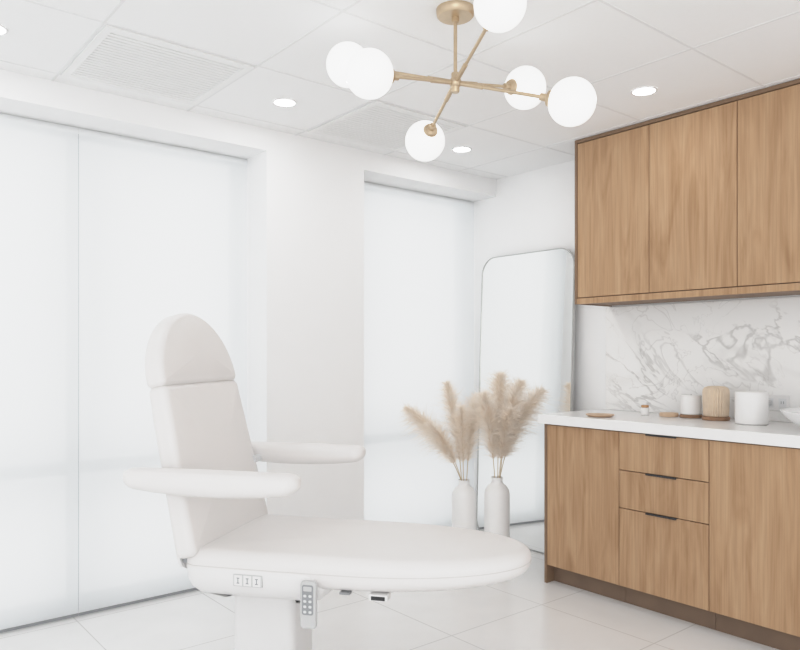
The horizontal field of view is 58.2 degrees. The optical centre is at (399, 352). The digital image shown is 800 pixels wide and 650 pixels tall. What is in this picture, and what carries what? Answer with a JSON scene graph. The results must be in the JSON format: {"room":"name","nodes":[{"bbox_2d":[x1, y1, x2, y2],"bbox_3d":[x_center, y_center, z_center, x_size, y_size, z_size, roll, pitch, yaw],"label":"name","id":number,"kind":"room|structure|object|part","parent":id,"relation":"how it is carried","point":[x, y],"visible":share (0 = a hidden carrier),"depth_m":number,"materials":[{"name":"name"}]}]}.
{"room":"beauty treatment room","nodes":[
{"label":"beauty treatment room","id":0,"kind":"room"},
{"bbox_2d":[0,69,495,519],"bbox_3d":[-1.721,0.030,3.206,5.810,2.420,0.420,0,0,-39],"label":"wall","id":1,"kind":"structure","parent":0,"point":[305,196],"depth_m":3.90,"materials":[{"name":"paint"}]},
{"bbox_2d":[0,113,78,632],"bbox_3d":[-2.315,0.087,2.735,2.055,2.298,0.036,0,0,-39],"label":"roller blind","id":2,"kind":"object","parent":1,"relation":"attached to","point":[39,159],"visible":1,"depth_m":3.26,"materials":[{"name":"fabric"}]},
{"bbox_3d":[-2.307,1.230,2.725,2.055,0.013,0.010,0,0,-39],"label":"rail","id":3,"kind":"part","parent":2,"relation":"part of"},
{"bbox_2d":[78,134,78,609],"bbox_3d":[-2.057,0.087,3.098,2.953,2.305,0.081,0,0,-39],"label":"window","id":4,"kind":"structure","parent":1,"relation":"in","point":[78,134],"depth_m":3.46,"materials":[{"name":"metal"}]},
{"bbox_2d":[78,128,246,615],"bbox_3d":[-1.183,0.087,3.665,0.873,2.298,0.036,0,0,-39],"label":"roller blind","id":5,"kind":"object","parent":1,"relation":"attached to","point":[163,227],"visible":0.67,"depth_m":3.56,"materials":[{"name":"fabric"}]},
{"bbox_3d":[-1.174,1.230,3.655,0.873,0.013,0.010,0,0,-39],"label":"rail","id":6,"kind":"part","parent":5,"relation":"part of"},
{"bbox_2d":[364,182,473,526],"bbox_3d":[0.082,0.087,4.704,1.113,2.298,0.036,0,0,-39],"label":"roller blind","id":7,"kind":"object","parent":1,"relation":"attached to","point":[419,246],"visible":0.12,"depth_m":4.69,"materials":[{"name":"fabric"}]},
{"bbox_2d":[0,550,778,649],"bbox_3d":[0.090,1.290,1.096,5.930,0.100,5.980,0,0,-39],"label":"floor","id":8,"kind":"structure","parent":0,"point":[523,612],"depth_m":3.27,"materials":[{"name":"tile"}]},
{"bbox_2d":[123,313,531,649],"bbox_3d":[-0.203,0.546,2.518,1.310,1.387,0.804,0,0,14],"label":"chair","id":9,"kind":"object","parent":8,"relation":"on","point":[227,541],"visible":1,"depth_m":2.40,"materials":[{"name":"white leather"}]},
{"bbox_3d":[-0.690,0.391,2.635,0.191,0.566,0.605,0,0,13],"label":"backrest","id":10,"kind":"part","parent":9,"relation":"part of","materials":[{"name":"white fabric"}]},
{"bbox_3d":[-0.595,0.408,2.250,0.600,0.085,0.100,0,0,13],"label":"armrest","id":11,"kind":"part","parent":9,"relation":"part of","materials":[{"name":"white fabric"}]},
{"bbox_3d":[-0.486,0.728,2.294,0.100,0.039,0.008,0,0,14],"label":"control panel","id":12,"kind":"part","parent":9,"relation":"part of","materials":[{"name":"white plastic"}]},
{"bbox_2d":[300,580,316,628],"bbox_3d":[-0.284,0.781,2.227,0.052,0.148,0.023,0,0,13],"label":"remote control","id":13,"kind":"object","parent":9,"relation":"hanging from","point":[308,588],"visible":1,"depth_m":2.22,"materials":[{"name":"grey plastic"}]},
{"bbox_3d":[-0.431,0.408,2.935,0.600,0.085,0.100,0,0,13],"label":"armrest","id":14,"kind":"part","parent":9,"relation":"part of","materials":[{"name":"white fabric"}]},
{"bbox_2d":[186,514,530,591],"bbox_3d":[-0.115,0.691,2.497,1.125,0.124,0.564,0,0,13],"label":"seat cushion","id":15,"kind":"object","parent":9,"relation":"on","point":[253,552],"depth_m":2.31,"materials":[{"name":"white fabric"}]},
{"bbox_3d":[-0.062,0.756,2.233,0.060,0.020,0.048,0,0,14],"label":"release lever","id":16,"kind":"part","parent":9,"relation":"part of","materials":[{"name":"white plastic"}]},
{"bbox_2d":[452,479,475,529],"bbox_3d":[0.376,0.993,4.220,0.146,0.495,0.146,0,0,-39],"label":"vase","id":17,"kind":"object","parent":8,"relation":"on","point":[463,495],"visible":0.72,"depth_m":4.16,"materials":[{"name":"white ceramic"}]},
{"bbox_2d":[398,403,460,479],"bbox_3d":[0.161,0.546,4.235,0.366,0.559,0.339,0,0,-39],"label":"pampas grass","id":18,"kind":"object","parent":17,"relation":"in","point":[412,414],"depth_m":4.22,"materials":[{"name":"plant"}]},
{"bbox_2d":[418,416,461,480],"bbox_3d":[0.224,0.584,4.164,0.262,0.484,0.247,0,0,25],"label":"pampas grass","id":19,"kind":"object","parent":17,"relation":"in","point":[440,436],"depth_m":4.16,"materials":[{"name":"plant"}]},
{"bbox_2d":[433,377,468,479],"bbox_3d":[0.320,0.483,4.274,0.280,0.686,0.297,0,0,-39],"label":"pampas grass","id":20,"kind":"object","parent":17,"relation":"in","point":[449,397],"depth_m":4.26,"materials":[{"name":"plant"}]},
{"bbox_2d":[442,400,479,480],"bbox_3d":[0.359,0.548,4.170,0.264,0.554,0.266,0,0,-39],"label":"pampas grass","id":21,"kind":"object","parent":17,"relation":"in","point":[460,415],"depth_m":4.16,"materials":[{"name":"plant"}]},
{"bbox_2d":[454,388,493,480],"bbox_3d":[0.435,0.515,4.244,0.314,0.621,0.321,0,0,-16],"label":"pampas grass","id":22,"kind":"object","parent":17,"relation":"in","point":[474,430],"depth_m":4.22,"materials":[{"name":"plant"}]},
{"bbox_2d":[484,476,509,536],"bbox_3d":[0.559,0.978,4.140,0.146,0.525,0.146,0,0,-39],"label":"vase","id":23,"kind":"object","parent":8,"relation":"on","point":[496,494],"visible":0.73,"depth_m":4.08,"materials":[{"name":"white ceramic"}]},
{"bbox_2d":[462,386,510,477],"bbox_3d":[0.496,0.489,4.081,0.334,0.613,0.328,0,0,10],"label":"pampas grass","id":24,"kind":"object","parent":23,"relation":"in","point":[485,414],"depth_m":4.08,"materials":[{"name":"plant"}]},
{"bbox_2d":[475,369,524,477],"bbox_3d":[0.586,0.435,4.179,0.360,0.721,0.344,0,0,-29],"label":"pampas grass","id":25,"kind":"object","parent":23,"relation":"in","point":[499,380],"depth_m":4.17,"materials":[{"name":"plant"}]},
{"bbox_2d":[490,397,526,476],"bbox_3d":[0.617,0.524,4.053,0.311,0.544,0.286,0,0,-39],"label":"pampas grass","id":26,"kind":"object","parent":23,"relation":"in","point":[507,425],"depth_m":4.06,"materials":[{"name":"plant"}]},
{"bbox_2d":[493,376,535,476],"bbox_3d":[0.637,0.455,4.103,0.323,0.682,0.331,0,0,-39],"label":"pampas grass","id":27,"kind":"object","parent":23,"relation":"in","point":[519,385],"depth_m":4.09,"materials":[{"name":"plant"}]},
{"bbox_2d":[501,380,550,471],"bbox_3d":[0.719,0.477,4.135,0.352,0.638,0.314,0,0,13],"label":"pampas grass","id":28,"kind":"object","parent":23,"relation":"in","point":[536,397],"depth_m":4.12,"materials":[{"name":"plant"}]},
{"bbox_2d":[476,248,575,553],"bbox_3d":[0.790,0.296,4.609,0.087,1.883,0.770,0,0,-39],"label":"floor mirror","id":29,"kind":"object","parent":8,"relation":"on","point":[527,328],"visible":0.66,"depth_m":4.57,"materials":[{"name":"mirror"}]},
{"bbox_2d":[544,424,625,602],"bbox_3d":[1.135,0.811,3.876,0.539,0.858,0.461,0,0,-39],"label":"base cabinet","id":30,"kind":"object","parent":8,"relation":"on","point":[581,465],"visible":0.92,"depth_m":3.70,"materials":[{"name":"brown wood"}]},
{"bbox_3d":[0.994,0.811,4.048,0.539,0.858,0.016,0,0,-39],"label":"panel","id":31,"kind":"part","parent":30,"relation":"part of","materials":[{"name":"brown wood"}]},
{"bbox_2d":[619,431,715,629],"bbox_3d":[1.424,0.811,3.518,0.548,0.858,0.455,0,0,-39],"label":"base cabinet","id":32,"kind":"object","parent":8,"relation":"on","point":[664,480],"visible":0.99,"depth_m":3.34,"materials":[{"name":"brown wood"}]},
{"bbox_3d":[1.220,0.388,3.350,0.021,0.008,0.156,0,0,-39],"label":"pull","id":33,"kind":"part","parent":32,"relation":"part of","materials":[{"name":"black metal"}]},
{"bbox_3d":[1.220,0.576,3.350,0.021,0.008,0.156,0,0,-39],"label":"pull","id":34,"kind":"part","parent":32,"relation":"part of","materials":[{"name":"black metal"}]},
{"bbox_3d":[1.220,0.762,3.350,0.021,0.008,0.156,0,0,-39],"label":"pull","id":35,"kind":"part","parent":32,"relation":"part of","materials":[{"name":"black metal"}]},
{"bbox_3d":[1.228,0.951,3.357,0.020,0.380,0.453,0,0,-39],"label":"drawer","id":36,"kind":"part","parent":32,"relation":"part of","materials":[{"name":"brown wood"}]},
{"bbox_3d":[1.228,0.666,3.357,0.020,0.182,0.453,0,0,-39],"label":"drawer","id":37,"kind":"part","parent":32,"relation":"part of","materials":[{"name":"brown wood"}]},
{"bbox_3d":[1.228,0.479,3.357,0.020,0.184,0.453,0,0,-39],"label":"drawer","id":38,"kind":"part","parent":32,"relation":"part of","materials":[{"name":"brown wood"}]},
{"bbox_2d":[709,440,799,649],"bbox_3d":[1.864,0.811,2.991,0.537,0.858,0.914,0,0,-39],"label":"base cabinet","id":39,"kind":"object","parent":8,"relation":"on","point":[754,489],"visible":0.98,"depth_m":3.02,"materials":[{"name":"brown wood"}]},
{"bbox_2d":[538,409,799,447],"bbox_3d":[1.563,0.355,3.335,0.569,0.050,1.890,0,0,-39],"label":"countertop","id":40,"kind":"structure","parent":39,"relation":"on","point":[775,433],"depth_m":3.36,"materials":[{"name":"white stone"}]},
{"bbox_2d":[586,413,614,416],"bbox_3d":[1.039,0.324,3.731,0.148,0.012,0.148,0,0,-39],"label":"tray","id":41,"kind":"object","parent":40,"relation":"on","point":[587,414],"visible":1,"depth_m":3.72,"materials":[{"name":"beige wood"}]},
{"bbox_2d":[641,405,648,414],"bbox_3d":[1.304,0.303,3.822,0.044,0.054,0.044,0,0,-39],"label":"jar","id":42,"kind":"object","parent":40,"relation":"on","point":[644,408],"visible":1,"depth_m":3.80,"materials":[{"name":"white ceramic"}]},
{"bbox_2d":[659,412,678,416],"bbox_3d":[1.398,0.320,3.731,0.094,0.021,0.094,0,0,-39],"label":"wooden lid","id":43,"kind":"object","parent":40,"relation":"on","point":[662,414],"visible":1,"depth_m":3.70,"materials":[{"name":"beige wood"}]},
{"bbox_2d":[679,414,702,417],"bbox_3d":[1.489,0.322,3.674,0.112,0.016,0.112,0,0,-39],"label":"coaster","id":44,"kind":"object","parent":40,"relation":"on","point":[680,415],"visible":0.84,"depth_m":3.63,"materials":[{"name":"brown wood"}]},
{"bbox_2d":[681,394,701,414],"bbox_3d":[1.489,0.262,3.674,0.100,0.103,0.100,0,0,-39],"label":"candle","id":45,"kind":"object","parent":44,"relation":"on","point":[691,404],"visible":1,"depth_m":3.63,"materials":[{"name":"white ceramic"}]},
{"bbox_2d":[702,386,729,420],"bbox_3d":[1.556,0.246,3.536,0.128,0.168,0.128,0,0,-39],"label":"canister","id":46,"kind":"object","parent":40,"relation":"on","point":[715,399],"visible":1,"depth_m":3.49,"materials":[{"name":"brown wood"}]},
{"bbox_2d":[735,391,768,424],"bbox_3d":[1.634,0.254,3.337,0.142,0.152,0.142,0,0,-39],"label":"canister","id":47,"kind":"object","parent":40,"relation":"on","point":[751,407],"visible":1,"depth_m":3.28,"materials":[{"name":"white ceramic"}]},
{"bbox_2d":[780,408,799,426],"bbox_3d":[1.823,0.286,2.979,0.438,0.087,0.438,0,0,-39],"label":"vessel sink","id":48,"kind":"object","parent":40,"relation":"in","point":[793,414],"visible":1,"depth_m":2.99,"materials":[{"name":"ceramic"}]},
{"bbox_2d":[0,0,799,179],"bbox_3d":[0.090,-1.230,1.096,5.930,0.100,5.980,0,0,-39],"label":"ceiling","id":49,"kind":"structure","parent":0,"point":[596,41],"depth_m":2.80,"materials":[{"name":"paint"}]},
{"bbox_2d":[0,25,7,35],"bbox_3d":[-1.485,-1.177,2.604,0.114,0.004,0.114,0,0,-39],"label":"recessed light","id":50,"kind":"object","parent":49,"relation":"in","point":[3,30],"visible":1,"depth_m":2.62,"materials":[{"name":"white plastic"}]},
{"bbox_2d":[62,25,253,105],"bbox_3d":[-1.014,-1.176,2.991,0.590,0.006,0.590,0,0,-39],"label":"ceiling vent","id":51,"kind":"object","parent":49,"relation":"in","point":[115,57],"visible":1,"depth_m":2.96,"materials":[{"name":"white metal"}]},
{"bbox_2d":[272,98,296,106],"bbox_3d":[-0.543,-1.177,3.378,0.114,0.004,0.114,0,0,-39],"label":"recessed light","id":52,"kind":"object","parent":49,"relation":"in","point":[281,102],"visible":1,"depth_m":3.37,"materials":[{"name":"white plastic"}]},
{"bbox_2d":[308,100,465,150],"bbox_3d":[-0.071,-1.176,3.765,0.590,0.006,0.590,0,0,-39],"label":"ceiling vent","id":53,"kind":"object","parent":49,"relation":"in","point":[378,124],"visible":0.88,"depth_m":3.71,"materials":[{"name":"white metal"}]},
{"bbox_2d":[0,0,799,176],"bbox_3d":[0.177,-1.179,0.896,5.810,0.002,5.560,0,0,-39],"label":"grid","id":54,"kind":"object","parent":49,"relation":"attached to","point":[117,7],"depth_m":2.88,"materials":[{"name":"white metal"}]},
{"bbox_2d":[326,0,596,160],"bbox_3d":[0.202,-0.959,2.459,0.848,0.442,0.836,0,0,-39],"label":"chandelier","id":55,"kind":"object","parent":49,"relation":"hanging from","point":[369,73],"visible":1,"depth_m":2.35,"materials":[{"name":"white glass"}]},
{"bbox_3d":[-0.185,-1.027,2.560,0.154,0.154,0.154,0,0,-39],"label":"globe","id":56,"kind":"part","parent":55,"relation":"part of","materials":[{"name":"white glass"}]},
{"bbox_3d":[-0.097,-0.890,2.290,0.154,0.154,0.154,0,0,-39],"label":"globe","id":57,"kind":"part","parent":55,"relation":"part of","materials":[{"name":"white glass"}]},
{"bbox_3d":[0.040,-0.967,2.503,0.277,0.082,0.016,0,0,14],"label":"arm","id":58,"kind":"part","parent":55,"relation":"part of","materials":[{"name":"gold metal"}]},
{"bbox_3d":[0.098,-0.827,2.800,0.154,0.154,0.154,0,0,-39],"label":"globe","id":59,"kind":"part","parent":55,"relation":"part of","materials":[{"name":"white glass"}]},
{"bbox_3d":[0.081,-0.915,2.398,0.221,0.038,0.016,0,0,-31],"label":"arm","id":60,"kind":"part","parent":55,"relation":"part of","materials":[{"name":"gold metal"}]},
{"bbox_3d":[0.154,-0.890,2.595,0.016,0.081,0.238,0,0,-15],"label":"arm","id":61,"kind":"part","parent":55,"relation":"part of","materials":[{"name":"gold metal"}]},
{"bbox_3d":[0.190,-1.050,2.465,0.026,0.204,0.026,0,0,-39],"label":"down rod","id":62,"kind":"part","parent":55,"relation":"part of","materials":[{"name":"gold metal"}]},
{"bbox_3d":[0.231,-0.964,2.320,0.016,0.077,0.268,0,0,-16],"label":"arm","id":63,"kind":"part","parent":55,"relation":"part of","materials":[{"name":"gold metal"}]},
{"bbox_3d":[0.295,-0.949,2.544,0.229,0.051,0.016,0,0,-37],"label":"arm","id":64,"kind":"part","parent":55,"relation":"part of","materials":[{"name":"gold metal"}]},
{"bbox_3d":[0.337,-0.883,2.411,0.152,0.093,0.247,0,0,-39],"label":"arm","id":65,"kind":"part","parent":55,"relation":"part of","materials":[{"name":"gold metal"}]},
{"bbox_3d":[0.292,-1.021,2.100,0.154,0.154,0.154,0,0,-39],"label":"globe","id":66,"kind":"part","parent":55,"relation":"part of","materials":[{"name":"white glass"}]},
{"bbox_3d":[0.465,-0.985,2.670,0.154,0.154,0.154,0,0,-39],"label":"globe","id":67,"kind":"part","parent":55,"relation":"part of","materials":[{"name":"white glass"}]},
{"bbox_3d":[0.558,-0.815,2.330,0.154,0.154,0.154,0,0,-39],"label":"globe","id":68,"kind":"part","parent":55,"relation":"part of","materials":[{"name":"white glass"}]},
{"bbox_2d":[452,147,471,152],"bbox_3d":[0.358,-1.177,4.157,0.114,0.004,0.114,0,0,-39],"label":"recessed light","id":69,"kind":"object","parent":49,"relation":"in","point":[456,149],"visible":1,"depth_m":4.15,"materials":[{"name":"white plastic"}]},
{"bbox_2d":[631,86,656,95],"bbox_3d":[1.098,-1.177,3.232,0.114,0.004,0.114,0,0,-39],"label":"recessed light","id":70,"kind":"object","parent":49,"relation":"in","point":[647,90],"visible":1,"depth_m":3.23,"materials":[{"name":"white plastic"}]},
{"bbox_2d":[474,160,799,529],"bbox_3d":[2.334,0.030,2.940,0.120,2.420,5.980,0,0,-39],"label":"wall","id":71,"kind":"structure","parent":0,"point":[531,211],"depth_m":4.57,"materials":[{"name":"paint"}]},
{"bbox_2d":[575,120,681,306],"bbox_3d":[1.241,-0.724,3.912,0.332,0.907,0.454,0,0,-39],"label":"upper cabinet","id":72,"kind":"object","parent":71,"relation":"attached to","point":[612,167],"visible":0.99,"depth_m":3.80,"materials":[{"name":"brown wood"}]},
{"bbox_3d":[1.101,-0.724,4.082,0.332,0.907,0.014,0,0,-39],"label":"panel","id":73,"kind":"part","parent":72,"relation":"part of","materials":[{"name":"brown wood"}]},
{"bbox_3d":[1.128,-0.285,3.810,0.023,0.031,0.440,0,0,-39],"label":"light rail","id":74,"kind":"part","parent":72,"relation":"part of","materials":[{"name":"brown wood"}]},
{"bbox_3d":[1.128,-1.168,3.810,0.023,0.018,0.440,0,0,-39],"label":"rail","id":75,"kind":"part","parent":72,"relation":"part of","materials":[{"name":"brown wood"}]},
{"bbox_3d":[1.128,-0.731,3.810,0.020,0.849,0.436,0,0,-39],"label":"door","id":76,"kind":"part","parent":72,"relation":"part of","materials":[{"name":"brown wood"}]},
{"bbox_2d":[606,297,799,421],"bbox_3d":[1.793,0.032,3.494,0.012,0.594,1.843,0,0,-39],"label":"backsplash","id":77,"kind":"structure","parent":71,"relation":"attached to","point":[656,354],"depth_m":3.76,"materials":[{"name":"stone"}]},
{"bbox_2d":[769,395,789,410],"bbox_3d":[1.810,0.240,3.454,0.011,0.076,0.120,0,0,-39],"label":"wall outlet","id":78,"kind":"object","parent":77,"relation":"attached to","point":[779,402],"visible":0.69,"depth_m":3.44,"materials":[{"name":"white plastic"}]},
{"bbox_2d":[779,399,785,407],"bbox_3d":[1.826,0.240,3.428,0.002,0.044,0.036,0,0,-39],"label":"socket","id":79,"kind":"object","parent":78,"relation":"attached to","point":[782,402],"depth_m":3.43,"materials":[{"name":"grey plastic"}]},
{"bbox_2d":[649,96,768,301],"bbox_3d":[1.528,-0.724,3.564,0.330,0.907,0.447,0,0,-39],"label":"upper cabinet","id":80,"kind":"object","parent":71,"relation":"attached to","point":[693,152],"visible":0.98,"depth_m":3.45,"materials":[{"name":"brown wood"}]},
{"bbox_3d":[1.409,-0.285,3.467,0.023,0.031,0.447,0,0,-39],"label":"light rail","id":81,"kind":"part","parent":80,"relation":"part of","materials":[{"name":"brown wood"}]},
{"bbox_3d":[1.409,-1.168,3.467,0.023,0.018,0.447,0,0,-39],"label":"rail","id":82,"kind":"part","parent":80,"relation":"part of","materials":[{"name":"brown wood"}]},
{"bbox_3d":[1.410,-0.731,3.467,0.020,0.849,0.443,0,0,-39],"label":"door","id":83,"kind":"part","parent":80,"relation":"part of","materials":[{"name":"brown wood"}]},
{"bbox_2d":[737,79,799,296],"bbox_3d":[1.953,-0.724,3.046,0.330,0.907,0.894,0,0,-39],"label":"upper cabinet","id":84,"kind":"object","parent":71,"relation":"attached to","point":[769,117],"visible":1,"depth_m":3.18,"materials":[{"name":"brown wood"}]},
{"bbox_3d":[1.835,-1.168,2.949,0.023,0.018,0.894,0,0,-39],"label":"rail","id":85,"kind":"part","parent":84,"relation":"part of","materials":[{"name":"brown wood"}]},
{"bbox_3d":[1.835,-0.285,2.949,0.023,0.031,0.894,0,0,-39],"label":"light rail","id":86,"kind":"part","parent":84,"relation":"part of","materials":[{"name":"brown wood"}]}
]}

